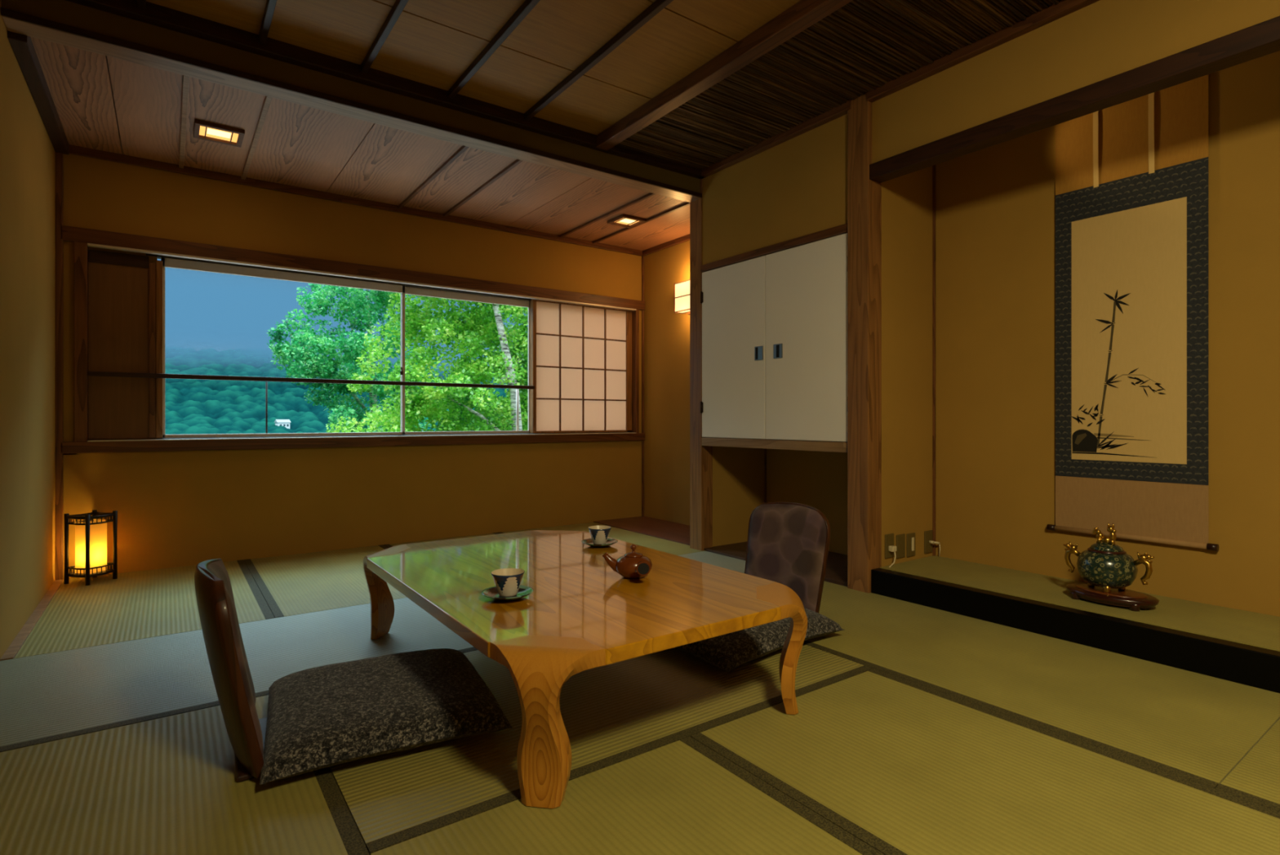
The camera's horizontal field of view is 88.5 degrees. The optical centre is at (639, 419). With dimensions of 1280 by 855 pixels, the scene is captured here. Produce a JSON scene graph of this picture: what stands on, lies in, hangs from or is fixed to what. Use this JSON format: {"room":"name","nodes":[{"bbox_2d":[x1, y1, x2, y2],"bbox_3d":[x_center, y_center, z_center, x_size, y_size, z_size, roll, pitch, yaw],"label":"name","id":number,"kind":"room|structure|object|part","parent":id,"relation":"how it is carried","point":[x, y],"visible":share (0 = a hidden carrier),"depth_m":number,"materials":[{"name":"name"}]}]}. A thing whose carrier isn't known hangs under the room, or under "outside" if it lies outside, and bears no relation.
{"room":"traditional dwelling","nodes":[
{"label":"traditional dwelling","id":0,"kind":"room"},
{"bbox_2d":[0,0,55,658],"bbox_3d":[-1.338,-0.360,0.934,0.120,2.820,6.480,0,0,-36],"label":"wall","id":1,"kind":"structure","parent":0,"point":[27,151],"depth_m":2.69,"materials":[{"name":"paint"}]},
{"bbox_2d":[0,578,63,660],"bbox_3d":[-2.657,0.864,2.899,0.035,0.033,1.410,0,0,-36],"label":"trim","id":2,"kind":"structure","parent":1,"relation":"attached to","point":[14,647],"depth_m":2.73,"materials":[{"name":"brown wood"}]},
{"bbox_2d":[7,31,69,155],"bbox_3d":[-2.689,-1.436,2.962,0.055,0.056,1.290,0,0,-36],"label":"trim","id":3,"kind":"structure","parent":1,"relation":"attached to","point":[22,46],"depth_m":2.80,"materials":[{"name":"wood"}]},
{"bbox_2d":[62,151,641,578],"bbox_3d":[-1.569,-0.360,4.662,4.100,2.820,0.120,0,0,-36],"label":"wall","id":4,"kind":"structure","parent":0,"point":[174,508],"depth_m":4.24,"materials":[{"name":"paint"}]},
{"bbox_2d":[55,151,63,579],"bbox_3d":[-3.079,-0.290,3.482,0.030,2.280,0.030,0,0,-36],"label":"trim","id":5,"kind":"structure","parent":4,"relation":"attached to","point":[59,157],"depth_m":3.47,"materials":[{"name":"wood"}]},
{"bbox_2d":[74,241,88,441],"bbox_3d":[-3.040,-0.415,3.575,0.053,1.090,0.125,0,0,-36],"label":"trim","id":6,"kind":"structure","parent":4,"relation":"attached to","point":[81,249],"depth_m":3.53,"materials":[{"name":"wood"}]},
{"bbox_2d":[61,225,644,310],"bbox_3d":[-1.537,-0.989,4.629,3.834,0.078,0.090,0,0,-36],"label":"trim","id":7,"kind":"structure","parent":4,"relation":"attached to","point":[69,233],"depth_m":4.20,"materials":[{"name":"brown wood"}]},
{"bbox_2d":[61,432,644,453],"bbox_3d":[-1.548,0.151,4.646,3.834,0.062,0.130,0,0,-36],"label":"trim","id":8,"kind":"structure","parent":4,"relation":"attached to","point":[270,443],"depth_m":4.20,"materials":[{"name":"brown wood"}]},
{"bbox_2d":[68,144,644,256],"bbox_3d":[-1.528,-1.442,4.600,3.854,0.044,0.028,0,0,-36],"label":"trim","id":9,"kind":"structure","parent":4,"relation":"attached to","point":[73,149],"depth_m":4.21,"materials":[{"name":"wood"}]},
{"bbox_2d":[87,243,635,441],"bbox_3d":[-1.538,-0.415,4.662,3.650,1.070,0.145,0,0,-36],"label":"window","id":10,"kind":"structure","parent":4,"relation":"in","point":[174,260],"depth_m":4.29,"materials":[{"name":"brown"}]},
{"bbox_2d":[88,248,155,439],"bbox_3d":[-2.895,-0.409,3.676,0.296,1.035,0.030,0,0,-36],"label":"shutter","id":11,"kind":"object","parent":10,"relation":"attached to","point":[122,286],"visible":1,"depth_m":3.67,"materials":[{"name":"brown wood"}]},
{"bbox_3d":[-2.908,-0.893,3.668,0.265,0.067,0.024,0,0,-36],"label":"rail","id":12,"kind":"part","parent":11,"relation":"part of","materials":[{"name":"wood"}]},
{"bbox_3d":[-2.212,-0.414,4.205,1.382,1.044,0.020,0,0,-36],"label":"sash","id":13,"kind":"part","parent":10,"relation":"part of","materials":[{"name":"glass"}]},
{"bbox_3d":[-1.910,-0.248,4.344,2.675,0.026,0.020,0,0,-36],"label":"window handrail","id":14,"kind":"part","parent":10,"relation":"part of","materials":[{"name":"metal"}]},
{"bbox_3d":[-1.274,-0.414,4.909,1.003,1.044,0.020,0,0,-36],"label":"sash","id":15,"kind":"part","parent":10,"relation":"part of","materials":[{"name":"glass"}]},
{"bbox_2d":[536,299,631,432],"bbox_3d":[-0.462,-0.418,5.444,0.950,1.077,0.026,0,0,-36],"label":"screen","id":16,"kind":"object","parent":10,"relation":"attached to","point":[584,353],"visible":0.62,"depth_m":5.43,"materials":[{"name":"paper"}]},
{"bbox_2d":[631,309,639,433],"bbox_3d":[-0.056,-0.415,5.724,0.033,1.090,0.122,0,0,-36],"label":"trim","id":17,"kind":"structure","parent":4,"relation":"attached to","point":[635,314],"depth_m":5.68,"materials":[{"name":"wood"}]},
{"bbox_2d":[641,256,644,515],"bbox_3d":[0.026,-0.290,5.724,0.018,2.280,0.018,0,0,-36],"label":"trim","id":18,"kind":"structure","parent":4,"relation":"attached to","point":[642,257],"depth_m":5.72,"materials":[{"name":"wood"}]},
{"bbox_2d":[30,36,689,250],"bbox_3d":[-1.140,-1.508,4.083,3.880,0.124,1.320,0,0,-36],"label":"ceiling","id":19,"kind":"structure","parent":0,"point":[104,103],"depth_m":3.64,"materials":[{"name":"brown wood"}]},
{"bbox_2d":[193,119,244,147],"bbox_3d":[-2.143,-1.452,3.342,0.210,0.020,0.210,0,0,-36],"label":"ceiling light","id":20,"kind":"object","parent":19,"relation":"attached to","point":[202,130],"visible":1,"depth_m":3.33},
{"bbox_2d":[199,125,238,142],"bbox_3d":[-2.143,-1.458,3.342,0.164,0.004,0.164,0,0,-36],"label":"diffuser","id":21,"kind":"object","parent":20,"relation":"attached to","point":[208,133],"depth_m":3.36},
{"bbox_2d":[607,213,646,228],"bbox_3d":[-0.097,-1.452,4.816,0.210,0.020,0.210,0,0,-36],"label":"ceiling light","id":22,"kind":"object","parent":19,"relation":"attached to","point":[624,220],"visible":1,"depth_m":4.81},
{"bbox_2d":[614,217,638,225],"bbox_3d":[-0.097,-1.458,4.816,0.164,0.004,0.164,0,0,-36],"label":"diffuser","id":23,"kind":"object","parent":22,"relation":"attached to","point":[618,221],"depth_m":4.83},
{"bbox_2d":[1,0,764,546],"bbox_3d":[-0.682,-0.360,3.550,4.000,2.820,0.100,0,0,-36],"label":"wall","id":24,"kind":"structure","parent":0,"point":[63,11],"depth_m":3.24,"materials":[{"name":"paint"}]},
{"bbox_2d":[1,15,701,202],"bbox_3d":[-0.969,-1.448,3.341,3.290,0.029,0.115,0,0,-36],"label":"trim","id":25,"kind":"structure","parent":24,"relation":"attached to","point":[29,29],"depth_m":2.94,"materials":[{"name":"brown wood"}]},
{"bbox_2d":[0,7,702,197],"bbox_3d":[-0.935,-1.448,3.293,3.290,0.026,0.010,0,0,-36],"label":"trim","id":26,"kind":"structure","parent":24,"relation":"attached to","point":[4,12],"depth_m":2.89,"materials":[{"name":"wood"}]},
{"bbox_2d":[65,0,705,178],"bbox_3d":[-0.924,-1.589,3.287,3.300,0.062,0.055,0,0,-36],"label":"ceiling beam","id":27,"kind":"structure","parent":24,"relation":"attached to","point":[155,15],"depth_m":2.98,"materials":[{"name":"brown wood"}]},
{"bbox_2d":[689,178,712,550],"bbox_3d":[0.404,-0.360,4.330,0.098,2.480,0.117,0,0,-36],"label":"trim","id":28,"kind":"structure","parent":24,"relation":"attached to","point":[700,456],"depth_m":4.29,"materials":[{"name":"brown wood"}]},
{"bbox_2d":[137,0,1065,169],"bbox_3d":[0.529,-1.650,1.293,3.330,0.200,4.980,0,0,-36],"label":"ceiling","id":29,"kind":"structure","parent":0,"point":[697,84],"depth_m":2.83,"materials":[{"name":"brown wood"}]},
{"bbox_2d":[593,515,689,545],"bbox_3d":[0.204,0.862,5.057,0.509,0.036,1.310,0,0,-36],"label":"floor","id":30,"kind":"structure","parent":0,"point":[660,528],"depth_m":5.14,"materials":[{"name":"wood"}]},
{"bbox_2d":[703,541,847,586],"bbox_3d":[0.990,0.859,3.965,0.580,0.042,1.180,0,0,-36],"label":"floor","id":31,"kind":"structure","parent":0,"point":[836,572],"depth_m":3.97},
{"bbox_2d":[881,165,932,566],"bbox_3d":[1.427,-0.360,3.496,0.640,2.820,0.092,0,0,-36],"label":"wall","id":32,"kind":"structure","parent":0,"point":[906,199],"depth_m":3.41,"materials":[{"name":"paint"}]},
{"bbox_2d":[884,533,896,567],"bbox_3d":[1.263,0.662,3.298,0.083,0.168,0.038,0,0,-36],"label":"power outlet","id":33,"kind":"object","parent":32,"relation":"attached to","point":[890,548],"visible":0.99,"depth_m":3.30,"materials":[{"name":"brown"}]},
{"bbox_3d":[1.259,0.704,3.281,0.056,0.085,0.011,0,0,-31],"label":"plug cord","id":34,"kind":"part","parent":33,"relation":"part of","materials":[{"name":"beige plastic"}]},
{"bbox_2d":[896,533,905,558],"bbox_3d":[1.338,0.650,3.371,0.072,0.120,0.008,0,0,-36],"label":"blank plate","id":35,"kind":"object","parent":32,"relation":"attached to","point":[900,539],"visible":0.98,"depth_m":3.37,"materials":[{"name":"brown"}]},
{"bbox_2d":[906,532,915,556],"bbox_3d":[1.415,0.654,3.423,0.072,0.120,0.012,0,0,-36],"label":"light switch","id":36,"kind":"object","parent":32,"relation":"attached to","point":[910,536],"visible":1,"depth_m":3.42,"materials":[{"name":"brown"}]},
{"bbox_2d":[924,529,940,556],"bbox_3d":[1.563,0.665,3.505,0.081,0.138,0.053,0,0,-36],"label":"socket","id":37,"kind":"object","parent":32,"relation":"attached to","point":[928,541],"visible":1,"depth_m":3.51,"materials":[{"name":"brown"}]},
{"bbox_2d":[932,164,935,555],"bbox_3d":[1.590,-0.430,3.550,0.012,2.340,0.012,0,0,-36],"label":"trim","id":38,"kind":"structure","parent":32,"relation":"attached to","point":[934,166],"depth_m":3.54,"materials":[{"name":"wood"}]},
{"bbox_2d":[871,567,1279,693],"bbox_3d":[1.864,0.808,2.270,0.066,0.143,2.407,0,0,-36],"label":"alcove step edge","id":39,"kind":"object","parent":32,"relation":"attached to","point":[1255,666],"depth_m":2.44,"materials":[{"name":"black paint"}]},
{"bbox_2d":[644,50,1279,616],"bbox_3d":[1.546,-0.360,3.749,0.150,2.820,5.280,0,0,-36],"label":"wall","id":40,"kind":"structure","parent":0,"point":[995,205],"depth_m":3.16,"materials":[{"name":"paint"}]},
{"bbox_2d":[642,234,689,255],"bbox_3d":[0.404,-1.443,5.189,0.030,0.042,1.290,0,0,-36],"label":"trim","id":41,"kind":"structure","parent":40,"relation":"attached to","point":[686,237],"depth_m":5.42,"materials":[{"name":"wood"}]},
{"bbox_2d":[674,279,689,315],"bbox_3d":[0.373,-0.958,5.179,0.091,0.255,0.222,0,0,-36],"label":"wall sconce","id":42,"kind":"object","parent":40,"relation":"attached to","point":[682,289],"visible":0.49,"depth_m":5.17,"materials":[{"name":"paper"}]},
{"bbox_2d":[764,448,766,502],"bbox_3d":[0.879,0.505,4.605,0.012,0.690,0.012,0,0,-36],"label":"trim","id":43,"kind":"structure","parent":40,"relation":"attached to","point":[765,449],"depth_m":4.60,"materials":[{"name":"wood"}]},
{"bbox_2d":[700,232,847,452],"bbox_3d":[0.967,-0.390,3.958,0.601,1.120,1.151,0,0,-36],"label":"upper cabinet","id":44,"kind":"object","parent":40,"relation":"attached to","point":[775,325],"visible":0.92,"depth_m":3.71,"materials":[{"name":"white wood"}]},
{"bbox_3d":[0.570,-0.417,4.034,0.021,1.063,0.552,0,0,-36],"label":"door","id":45,"kind":"part","parent":44,"relation":"part of","materials":[{"name":"beige paper"}]},
{"bbox_3d":[0.695,-0.386,3.839,0.006,0.082,0.066,0,0,-36],"label":"handle","id":46,"kind":"part","parent":44,"relation":"part of","materials":[{"name":"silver metal"}]},
{"bbox_3d":[0.782,-0.386,3.719,0.006,0.082,0.066,0,0,-36],"label":"handle","id":47,"kind":"part","parent":44,"relation":"part of","materials":[{"name":"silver metal"}]},
{"bbox_3d":[0.903,-0.417,3.571,0.021,1.063,0.576,0,0,-36],"label":"door","id":48,"kind":"part","parent":44,"relation":"part of","materials":[{"name":"beige paper"}]},
{"bbox_2d":[1046,74,1218,551],"bbox_3d":[2.093,-0.509,2.831,0.029,2.056,0.614,0,0,-36],"label":"scroll","id":49,"kind":"object","parent":40,"relation":"attached to","point":[1131,176],"visible":0.9,"depth_m":2.81,"materials":[{"name":"beige paper"}]},
{"bbox_3d":[1.923,0.505,3.067,0.029,0.028,0.032,0,0,-36],"label":"roller knob","id":50,"kind":"part","parent":49,"relation":"part of","materials":[{"name":"red wood"}]},
{"bbox_2d":[1071,196,1186,463],"bbox_3d":[2.095,-0.360,2.832,0.002,1.084,0.418,0,0,-36],"label":"picture","id":51,"kind":"object","parent":49,"relation":"attached to","point":[1129,262],"depth_m":2.82,"materials":[{"name":"paper"}]},
{"bbox_3d":[2.263,0.505,2.595,0.029,0.028,0.032,0,0,-36],"label":"roller knob","id":52,"kind":"part","parent":49,"relation":"part of","materials":[{"name":"black wood"}]},
{"bbox_2d":[702,0,1279,264],"bbox_3d":[1.522,-1.292,2.777,0.084,0.615,3.730,0,0,-36],"label":"wall","id":53,"kind":"structure","parent":0,"point":[1101,40],"depth_m":2.89,"materials":[{"name":"paint"}]},
{"bbox_2d":[700,222,847,272],"bbox_3d":[0.766,-0.975,3.815,0.100,0.043,1.142,0,0,-36],"label":"trim","id":54,"kind":"structure","parent":53,"relation":"attached to","point":[842,228],"depth_m":3.71,"materials":[{"name":"wood"}]},
{"bbox_2d":[697,99,850,177],"bbox_3d":[0.728,-1.589,3.777,0.045,0.062,1.160,0,0,-36],"label":"trim","id":55,"kind":"structure","parent":53,"relation":"attached to","point":[812,123],"depth_m":3.67,"materials":[{"name":"wood"}]},
{"bbox_2d":[847,93,881,592],"bbox_3d":[1.127,-0.370,3.299,0.112,2.500,0.123,0,0,-36],"label":"wooden pillar","id":56,"kind":"structure","parent":53,"relation":"attached to","point":[864,194],"depth_m":3.25,"materials":[{"name":"brown wood"}]},
{"bbox_2d":[866,0,1099,102],"bbox_3d":[2.195,-1.589,1.740,0.045,0.062,3.660,0,0,-36],"label":"trim","id":57,"kind":"structure","parent":53,"relation":"attached to","point":[1047,15],"depth_m":2.76,"materials":[{"name":"wood"}]},
{"bbox_2d":[869,15,1279,182],"bbox_3d":[1.863,-1.213,2.273,0.090,0.074,2.412,0,0,-36],"label":"alcove lintel beam","id":58,"kind":"structure","parent":53,"relation":"attached to","point":[1261,39],"depth_m":2.44,"materials":[{"name":"brown wood"}]},
{"bbox_3d":[0.271,0.965,2.105,4.300,0.170,6.700,0,0,-36],"label":"floor","id":59,"kind":"structure","parent":0,"visible":0},
{"bbox_2d":[14,559,275,657],"bbox_3d":[-2.318,0.865,3.160,0.817,0.030,1.436,0,0,-36],"label":"mat","id":60,"kind":"object","parent":59,"relation":"on","point":[153,602],"visible":0.75,"depth_m":2.95,"materials":[{"name":"wicker"}]},
{"bbox_2d":[63,509,117,585],"bbox_3d":[-2.886,0.669,3.453,0.161,0.362,0.160,0,0,13],"label":"lantern","id":61,"kind":"object","parent":60,"relation":"on","point":[91,537],"visible":1,"depth_m":3.42,"materials":[{"name":"paper"}]},
{"bbox_3d":[-2.970,0.669,3.401,0.021,0.362,0.020,0,0,13],"label":"post","id":62,"kind":"part","parent":61,"relation":"part of","materials":[{"name":"black wood"}]},
{"bbox_3d":[-2.833,0.669,3.369,0.021,0.362,0.020,0,0,13],"label":"post","id":63,"kind":"part","parent":61,"relation":"part of","materials":[{"name":"black wood"}]},
{"bbox_3d":[-2.886,0.806,3.453,0.154,0.017,0.154,0,0,13],"label":"rail","id":64,"kind":"part","parent":61,"relation":"part of","materials":[{"name":"black wood"}]},
{"bbox_3d":[-2.886,0.769,3.453,0.149,0.012,0.149,0,0,13],"label":"rail","id":65,"kind":"part","parent":61,"relation":"part of","materials":[{"name":"black wood"}]},
{"bbox_3d":[-2.886,0.539,3.453,0.149,0.012,0.149,0,0,13],"label":"rail","id":66,"kind":"part","parent":61,"relation":"part of","materials":[{"name":"black wood"}]},
{"bbox_3d":[-2.886,0.506,3.453,0.156,0.019,0.156,0,0,13],"label":"rail","id":67,"kind":"part","parent":61,"relation":"part of","materials":[{"name":"black wood"}]},
{"bbox_3d":[-2.886,0.666,3.453,0.092,0.268,0.092,0,0,13],"label":"lamp shade","id":68,"kind":"part","parent":61,"relation":"part of","materials":[{"name":"paper"}]},
{"bbox_2d":[74,569,109,574],"bbox_3d":[-2.886,0.807,3.453,0.140,0.006,0.140,0,0,13],"label":"tray","id":69,"kind":"object","parent":61,"relation":"on","point":[95,571],"depth_m":3.42,"materials":[{"name":"black wood"}]},
{"bbox_3d":[-2.938,0.669,3.537,0.021,0.362,0.020,0,0,13],"label":"post","id":70,"kind":"part","parent":61,"relation":"part of","materials":[{"name":"black wood"}]},
{"bbox_3d":[-2.801,0.669,3.505,0.021,0.362,0.020,0,0,13],"label":"post","id":71,"kind":"part","parent":61,"relation":"part of","materials":[{"name":"black wood"}]},
{"bbox_2d":[0,694,369,854],"bbox_3d":[-0.888,0.865,1.098,0.799,0.030,1.818,0,0,-36],"label":"mat","id":72,"kind":"object","parent":59,"relation":"on","point":[168,784],"visible":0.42,"depth_m":1.47,"materials":[{"name":"wicker"}]},
{"bbox_2d":[194,558,266,782],"bbox_3d":[-0.890,0.607,1.760,0.504,0.487,0.419,0,0,-33],"label":"chair","id":73,"kind":"object","parent":72,"relation":"on","point":[223,639],"visible":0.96,"depth_m":1.52,"materials":[{"name":"brown wood"}]},
{"bbox_2d":[0,597,477,751],"bbox_3d":[-1.336,0.865,2.438,1.638,0.030,0.877,0,0,-36],"label":"mat","id":74,"kind":"object","parent":59,"relation":"on","point":[51,696],"visible":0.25,"depth_m":2.26,"materials":[{"name":"wicker"}]},
{"bbox_2d":[244,544,407,617],"bbox_3d":[-1.654,0.865,3.638,0.813,0.030,1.436,0,0,-36],"label":"mat","id":75,"kind":"object","parent":59,"relation":"on","point":[291,584],"visible":0.5,"depth_m":3.46,"materials":[{"name":"wicker"}]},
{"bbox_2d":[383,532,500,547],"bbox_3d":[-0.991,0.865,4.115,0.818,0.030,1.436,0,0,-36],"label":"mat","id":76,"kind":"object","parent":59,"relation":"on","point":[388,545],"visible":0.14,"depth_m":4.63,"materials":[{"name":"wicker"}]},
{"bbox_2d":[328,643,873,854],"bbox_3d":[-0.147,0.865,2.158,1.636,0.030,0.962,0,0,-36],"label":"mat","id":77,"kind":"object","parent":59,"relation":"on","point":[614,713],"visible":0.42,"depth_m":1.80,"materials":[{"name":"wicker"}]},
{"bbox_2d":[259,648,512,784],"bbox_3d":[-0.739,0.792,1.883,0.584,0.091,0.610,0,0,-28],"label":"floor cushion","id":78,"kind":"object","parent":77,"relation":"on","point":[331,714],"visible":1,"depth_m":1.73,"materials":[{"name":"fabric"}]},
{"bbox_2d":[362,529,807,808],"bbox_3d":[-0.290,0.681,2.256,0.965,0.336,1.530,0,0,-36],"label":"table","id":79,"kind":"object","parent":77,"relation":"on","point":[580,614],"visible":1,"depth_m":1.83,"materials":[{"name":"brown wood"}]},
{"bbox_3d":[-0.996,0.681,2.573,0.145,0.336,0.278,0,0,9],"label":"leg","id":80,"kind":"part","parent":79,"relation":"part of","materials":[{"name":"brown wood"}]},
{"bbox_2d":[481,584,533,600],"bbox_3d":[-0.380,0.504,1.889,0.147,0.020,0.147,0,0,37],"label":"saucer","id":81,"kind":"object","parent":79,"relation":"on","point":[524,590],"visible":0.73,"depth_m":1.89,"materials":[{"name":"green ceramic"}]},
{"bbox_2d":[490,568,524,596],"bbox_3d":[-0.380,0.472,1.889,0.095,0.067,0.095,0,0,19],"label":"teacup","id":82,"kind":"object","parent":81,"relation":"on","point":[507,580],"visible":1,"depth_m":1.86,"materials":[{"name":"ceramic"}]},
{"bbox_3d":[-0.213,0.681,1.485,0.278,0.336,0.145,0,0,9],"label":"leg","id":83,"kind":"part","parent":79,"relation":"part of","materials":[{"name":"brown wood"}]},
{"bbox_3d":[-0.367,0.681,3.026,0.278,0.336,0.145,0,0,9],"label":"leg","id":84,"kind":"part","parent":79,"relation":"part of","materials":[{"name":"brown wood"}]},
{"bbox_2d":[581,537,617,546],"bbox_3d":[-0.164,0.504,2.667,0.147,0.020,0.147,0,0,-26],"label":"saucer","id":85,"kind":"object","parent":79,"relation":"on","point":[588,541],"visible":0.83,"depth_m":2.67,"materials":[{"name":"green ceramic"}]},
{"bbox_2d":[587,524,611,544],"bbox_3d":[-0.164,0.472,2.667,0.095,0.067,0.095,0,0,34],"label":"teacup","id":86,"kind":"object","parent":85,"relation":"on","point":[599,534],"visible":0.94,"depth_m":2.64,"materials":[{"name":"ceramic"}]},
{"bbox_2d":[602,544,652,578],"bbox_3d":[-0.014,0.461,2.113,0.147,0.106,0.187,0,0,-36],"label":"teapot","id":87,"kind":"object","parent":79,"relation":"on","point":[632,565],"visible":1,"depth_m":2.10,"materials":[{"name":"red ceramic"}]},
{"bbox_3d":[-0.082,0.470,2.136,0.077,0.073,0.051,0,0,-15],"label":"spout","id":88,"kind":"part","parent":87,"relation":"part of","materials":[{"name":"red ceramic"}]},
{"bbox_3d":[-0.021,0.426,2.143,0.060,0.037,0.060,0,0,-36],"label":"lid","id":89,"kind":"part","parent":87,"relation":"part of","materials":[{"name":"red ceramic"}]},
{"bbox_3d":[0.006,0.461,2.067,0.044,0.042,0.081,0,0,-7],"label":"handle","id":90,"kind":"part","parent":87,"relation":"part of","materials":[{"name":"red ceramic"}]},
{"bbox_3d":[0.417,0.681,1.938,0.145,0.336,0.278,0,0,9],"label":"leg","id":91,"kind":"part","parent":79,"relation":"part of","materials":[{"name":"brown wood"}]},
{"bbox_2d":[675,607,844,671],"bbox_3d":[0.324,0.786,2.605,0.670,0.103,0.680,0,0,-40],"label":"floor cushion","id":92,"kind":"object","parent":77,"relation":"on","point":[726,651],"visible":0.33,"depth_m":2.28,"materials":[{"name":"fabric"}]},
{"bbox_2d":[497,522,705,555],"bbox_3d":[-0.312,0.865,4.604,0.851,0.030,1.436,0,0,-36],"label":"mat","id":93,"kind":"object","parent":59,"relation":"on","point":[652,542],"visible":0.25,"depth_m":4.69,"materials":[{"name":"wicker"}]},
{"bbox_2d":[370,735,884,854],"bbox_3d":[0.338,0.865,0.782,0.814,0.030,1.833,0,0,-36],"label":"mat","id":94,"kind":"object","parent":59,"relation":"on","point":[682,796],"visible":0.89,"depth_m":1.39,"materials":[{"name":"wicker"}]},
{"bbox_2d":[677,551,745,573],"bbox_3d":[0.006,0.865,3.405,1.666,0.030,0.877,0,0,-36],"label":"mat","id":95,"kind":"object","parent":59,"relation":"on","point":[716,559],"visible":0.07,"depth_m":3.96,"materials":[{"name":"wicker"}]},
{"bbox_2d":[689,667,1279,854],"bbox_3d":[1.002,0.865,1.260,0.819,0.030,1.833,0,0,-36],"label":"mat","id":96,"kind":"object","parent":59,"relation":"on","point":[901,766],"visible":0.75,"depth_m":1.54,"materials":[{"name":"wicker"}]},
{"bbox_2d":[803,581,1279,788],"bbox_3d":[1.124,0.865,2.519,0.845,0.030,1.863,0,0,-36],"label":"mat","id":97,"kind":"object","parent":59,"relation":"on","point":[1196,726],"visible":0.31,"depth_m":2.12,"materials":[{"name":"wicker"}]},
{"bbox_2d":[744,502,831,613],"bbox_3d":[0.489,0.607,2.705,0.504,0.487,0.419,0,0,-40],"label":"chair","id":98,"kind":"object","parent":97,"relation":"on","point":[788,543],"visible":0.7,"depth_m":2.79,"materials":[{"name":"brown fabric"}]},
{"bbox_2d":[1215,718,1279,810],"bbox_3d":[2.205,0.865,1.017,0.845,0.030,1.833,0,0,-36],"label":"mat","id":99,"kind":"object","parent":59,"relation":"on","point":[1255,778],"visible":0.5,"depth_m":1.57,"materials":[{"name":"wicker"}]},
{"bbox_3d":[2.079,0.816,2.444,0.510,0.128,2.378,0,0,-36],"label":"base","id":100,"kind":"object","parent":59,"relation":"on","visible":0},
{"bbox_2d":[880,555,1279,651],"bbox_3d":[2.082,0.744,2.451,0.493,0.015,2.363,0,0,-36],"label":"mat","id":101,"kind":"object","parent":100,"relation":"on","point":[1242,626],"visible":0.89,"depth_m":2.60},
{"bbox_2d":[1066,582,1159,610],"bbox_3d":[1.896,0.712,2.646,0.203,0.047,0.315,0,0,-36],"label":"display stand","id":102,"kind":"object","parent":101,"relation":"on","point":[1134,600],"visible":0.94,"depth_m":2.58,"materials":[{"name":"wood"}]},
{"bbox_2d":[1063,522,1154,593],"bbox_3d":[1.888,0.553,2.658,0.203,0.271,0.247,0,0,3],"label":"incense burner","id":103,"kind":"object","parent":102,"relation":"on","point":[1105,564],"visible":1,"depth_m":2.60,"materials":[{"name":"ceramic"}]},
{"bbox_3d":[1.815,0.579,2.759,0.023,0.130,0.066,0,0,-36],"label":"handle","id":104,"kind":"part","parent":103,"relation":"part of","materials":[{"name":"gold metal"}]},
{"bbox_3d":[1.888,0.513,2.658,0.114,0.028,0.114,0,0,-36],"label":"lid","id":105,"kind":"part","parent":103,"relation":"part of","materials":[{"name":"ceramic"}]},
{"bbox_3d":[1.961,0.579,2.556,0.023,0.130,0.066,0,0,-36],"label":"handle","id":106,"kind":"part","parent":103,"relation":"part of","materials":[{"name":"gold metal"}]},
{"label":"outside","id":107,"kind":"structure","parent":0,"visible":0},
{"bbox_2d":[164,351,511,434],"bbox_3d":[-203.019,-14.135,174.220,546.000,59.333,320.000,0,0,-36],"label":"forested hill","id":108,"kind":"structure","parent":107,"point":[192,406],"depth_m":199.80,"materials":[{"name":"green plant"}]},
{"bbox_2d":[274,419,290,428],"bbox_3d":[-88.659,1.188,162.892,2.400,2.325,3.150,0,0,43],"label":"house","id":109,"kind":"structure","parent":108,"relation":"on","point":[286,423],"depth_m":162.32,"materials":[{"name":"white paint"}]},
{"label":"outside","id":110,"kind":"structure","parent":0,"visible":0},
{"bbox_2d":[164,266,528,366],"bbox_3d":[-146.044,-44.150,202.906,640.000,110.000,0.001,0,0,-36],"label":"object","id":111,"kind":"object","parent":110,"point":[234,314],"visible":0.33,"depth_m":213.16,"materials":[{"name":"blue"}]},
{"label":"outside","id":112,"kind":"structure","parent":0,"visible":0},
{"bbox_2d":[164,346,449,367],"bbox_3d":[-192.779,-44.150,267.837,640.000,110.000,0.001,0,0,-36],"label":"bank","id":113,"kind":"object","parent":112,"point":[194,349],"visible":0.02,"depth_m":274.37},
{"bbox_3d":[-1.963,0.370,5.210,4.300,0.160,1.230,0,0,-36],"label":"balcony ledge","id":114,"kind":"object","parent":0,"visible":0},
{"bbox_2d":[265,382,267,433],"bbox_3d":[-2.401,0.025,4.223,0.040,0.530,0.040,0,0,-36],"label":"post","id":115,"kind":"object","parent":114,"relation":"on","point":[266,383],"visible":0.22,"depth_m":4.22,"materials":[{"name":"grey"}]},
{"bbox_2d":[515,389,519,430],"bbox_3d":[-0.979,0.025,5.246,0.040,0.530,0.040,0,0,-36],"label":"post","id":116,"kind":"object","parent":114,"relation":"on","point":[517,390],"visible":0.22,"depth_m":5.24,"materials":[{"name":"grey metal"}]},
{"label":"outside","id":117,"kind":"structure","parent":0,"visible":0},
{"bbox_2d":[325,292,528,432],"bbox_3d":[-2.557,0.825,10.315,5.276,8.106,2.961,0,0,-36],"label":"birch tree","id":118,"kind":"object","parent":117,"point":[485,326],"visible":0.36,"depth_m":9.71,"materials":[{"name":"green plant"}]},
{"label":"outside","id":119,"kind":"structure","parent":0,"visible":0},
{"bbox_2d":[266,283,437,432],"bbox_3d":[-6.155,1.366,14.165,3.317,10.172,2.612,0,0,-36],"label":"birch tree","id":120,"kind":"object","parent":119,"point":[299,351],"visible":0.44,"depth_m":13.69,"materials":[{"name":"green plant"}]}
]}

